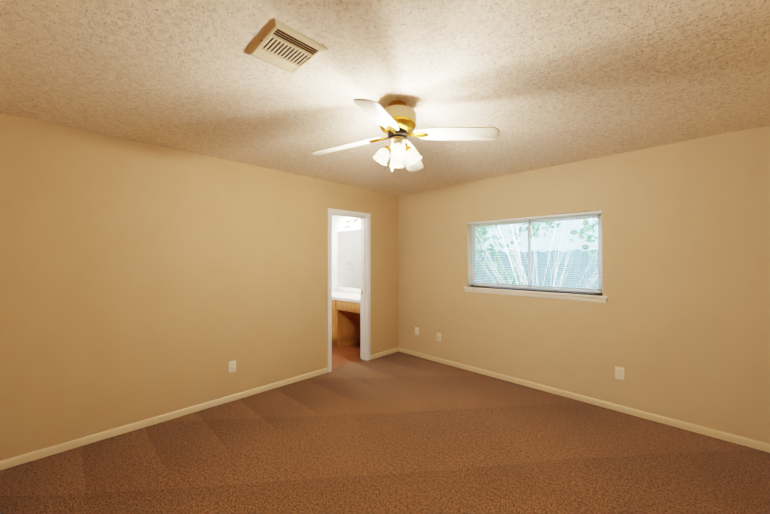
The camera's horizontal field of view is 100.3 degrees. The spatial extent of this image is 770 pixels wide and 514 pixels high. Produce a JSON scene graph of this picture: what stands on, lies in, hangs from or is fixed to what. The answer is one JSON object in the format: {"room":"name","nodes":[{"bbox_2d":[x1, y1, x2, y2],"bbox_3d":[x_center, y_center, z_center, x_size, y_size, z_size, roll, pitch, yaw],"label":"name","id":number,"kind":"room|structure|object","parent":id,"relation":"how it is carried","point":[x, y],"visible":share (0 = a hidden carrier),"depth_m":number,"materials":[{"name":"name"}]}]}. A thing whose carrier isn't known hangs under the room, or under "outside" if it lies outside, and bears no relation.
{"room":"empty bedroom","nodes":[
{"label":"empty bedroom","id":0,"kind":"room"},
{"bbox_2d":[0,113,397,460],"bbox_3d":[-1.427,0.241,3.489,0.120,2.440,4.520,0,-1,45],"label":"wall","id":1,"kind":"structure","parent":0,"point":[140,281],"depth_m":2.79,"materials":[{"name":"beige paint"}]},
{"bbox_2d":[0,348,398,469],"bbox_3d":[-1.338,1.431,3.474,0.012,0.060,4.400,0,-1,45],"label":"baseboard","id":2,"kind":"structure","parent":1,"relation":"attached to","point":[40,453],"depth_m":2.77,"materials":[{"name":"beige wood"}]},
{"bbox_2d":[229,360,235,372],"bbox_3d":[-1.551,1.115,3.267,0.007,0.115,0.070,0,-1,45],"label":"outlet","id":3,"kind":"object","parent":1,"relation":"attached to","point":[232,366],"visible":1,"depth_m":3.27,"materials":[{"name":"beige plastic"}]},
{"bbox_2d":[328,208,370,371],"bbox_3d":[-0.520,0.423,4.402,0.160,2.092,0.731,0,-1,45],"label":"door frame","id":4,"kind":"structure","parent":1,"relation":"attached to","point":[365,286],"depth_m":4.58,"materials":[{"name":"white wood"}]},
{"bbox_2d":[332,302,335,309],"bbox_3d":[-0.922,0.787,5.389,0.315,0.140,0.018,0,-1,45],"label":"backsplash","id":5,"kind":"structure","parent":0,"relation":"attached to","point":[333,303],"depth_m":5.30,"materials":[{"name":"brown wood"}]},
{"bbox_2d":[332,215,359,288],"bbox_3d":[-0.617,0.262,5.979,2.250,2.440,0.168,0,-1,45],"label":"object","id":6,"kind":"object","parent":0,"point":[348,258],"depth_m":5.99,"materials":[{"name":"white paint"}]},
{"bbox_2d":[342,219,359,227],"bbox_3d":[-0.496,-0.605,5.662,0.860,0.130,0.134,0,-1,45],"label":"sconce","id":7,"kind":"object","parent":6,"relation":"attached to","point":[351,223],"visible":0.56,"depth_m":5.78,"materials":[{"name":"silver metal"}]},
{"bbox_2d":[332,342,362,368],"bbox_3d":[-1.539,1.504,5.002,2.310,0.060,2.520,0,-1,45],"label":"floor","id":8,"kind":"structure","parent":0,"point":[345,355],"depth_m":4.86,"materials":[{"name":"brown wood"}]},
{"bbox_2d":[332,322,351,345],"bbox_3d":[-0.816,1.295,5.491,0.315,0.365,0.318,0,-1,45],"label":"base cabinet","id":9,"kind":"object","parent":8,"relation":"on","point":[341,331],"depth_m":5.34,"materials":[{"name":"brown wood"}]},
{"bbox_2d":[332,294,359,301],"bbox_3d":[-0.713,0.682,5.561,1.780,0.046,0.568,0,-1,45],"label":"countertop","id":10,"kind":"structure","parent":9,"relation":"on","point":[339,297],"depth_m":5.21,"materials":[{"name":"white"}]},
{"bbox_2d":[332,286,359,293],"bbox_3d":[-0.520,0.613,5.755,1.780,0.096,0.020,0,-1,45],"label":"backsplash","id":11,"kind":"structure","parent":10,"relation":"on","point":[339,290],"depth_m":5.93,"materials":[{"name":"white tile"}]},
{"bbox_2d":[332,306,351,321],"bbox_3d":[-0.816,0.980,5.494,0.315,0.185,0.318,0,-1,45],"label":"base cabinet","id":12,"kind":"object","parent":8,"relation":"on","point":[345,316],"depth_m":5.30,"materials":[{"name":"brown wood"}]},
{"bbox_2d":[0,351,769,513],"bbox_3d":[0.053,1.479,2.003,4.180,0.060,4.520,0,-1,45],"label":"floor carpet","id":13,"kind":"object","parent":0,"point":[398,432],"visible":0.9,"depth_m":2.29,"materials":[{"name":"brown carpet"}]},
{"bbox_2d":[0,0,769,195],"bbox_3d":[-0.708,-1.034,2.896,6.490,0.100,4.680,0,-1,45],"label":"ceiling","id":14,"kind":"structure","parent":0,"point":[539,84],"depth_m":1.78,"materials":[{"name":"beige paint"}]},
{"bbox_2d":[245,19,327,74],"bbox_3d":[-0.476,-0.989,1.549,0.310,0.012,0.270,0,-1,45],"label":"ceiling vent","id":15,"kind":"object","parent":14,"relation":"in","point":[280,45],"visible":0.98,"depth_m":1.53,"materials":[{"name":"beige metal"}]},
{"bbox_2d":[310,98,499,171],"bbox_3d":[0.082,-0.766,2.082,0.926,0.448,0.926,0,-1,-28],"label":"ceiling fan","id":16,"kind":"object","parent":14,"relation":"hanging from","point":[395,120],"visible":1,"depth_m":2.00,"materials":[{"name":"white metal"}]},
{"bbox_2d":[398,125,769,443],"bbox_3d":[1.684,0.243,3.691,4.240,2.440,0.160,0,-1,45],"label":"wall","id":17,"kind":"structure","parent":0,"point":[676,325],"depth_m":2.95,"materials":[{"name":"beige paint"}]},
{"bbox_2d":[415,327,418,334],"bbox_3d":[0.473,1.102,4.774,0.070,0.115,0.007,0,-1,45],"label":"outlet","id":18,"kind":"object","parent":17,"relation":"attached to","point":[416,330],"visible":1,"depth_m":4.77,"materials":[{"name":"beige plastic"}]},
{"bbox_2d":[437,333,440,341],"bbox_3d":[0.752,1.120,4.489,0.070,0.115,0.016,0,-1,45],"label":"outlet","id":19,"kind":"object","parent":17,"relation":"attached to","point":[438,336],"visible":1,"depth_m":4.48,"materials":[{"name":"beige plastic"}]},
{"bbox_2d":[463,210,607,302],"bbox_3d":[1.641,-0.002,3.708,1.570,0.910,0.180,0,-1,45],"label":"window","id":20,"kind":"structure","parent":17,"relation":"in","point":[535,291],"depth_m":3.61,"materials":[{"name":"white"}]},
{"bbox_2d":[398,347,769,452],"bbox_3d":[1.623,1.433,3.621,4.000,0.060,0.012,0,-1,45],"label":"baseboard","id":21,"kind":"structure","parent":17,"relation":"attached to","point":[747,442],"depth_m":3.05,"materials":[{"name":"beige wood"}]},
{"bbox_2d":[615,366,623,379],"bbox_3d":[2.216,1.098,3.036,0.070,0.115,0.007,0,-1,45],"label":"outlet","id":22,"kind":"object","parent":17,"relation":"attached to","point":[619,372],"visible":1,"depth_m":3.03,"materials":[{"name":"beige plastic"}]},
{"label":"outside","id":23,"kind":"structure","parent":0,"visible":0},
{"bbox_3d":[5.920,1.559,7.930,16.000,0.080,11.840,0,-1,45],"label":"ground","id":24,"kind":"structure","parent":23,"visible":0},
{"bbox_2d":[476,249,597,287],"bbox_3d":[3.268,0.679,7.968,10.200,1.680,0.060,0,-1,45],"label":"fence","id":25,"kind":"object","parent":24,"relation":"on","point":[575,262],"depth_m":7.30,"materials":[{"name":"white wood"}]},
{"bbox_2d":[476,219,597,287],"bbox_3d":[2.196,0.072,5.563,5.003,2.863,3.211,0,-1,45],"label":"shrub","id":26,"kind":"object","parent":24,"relation":"on","point":[581,230],"depth_m":5.68,"materials":[{"name":"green plant"}]}
]}

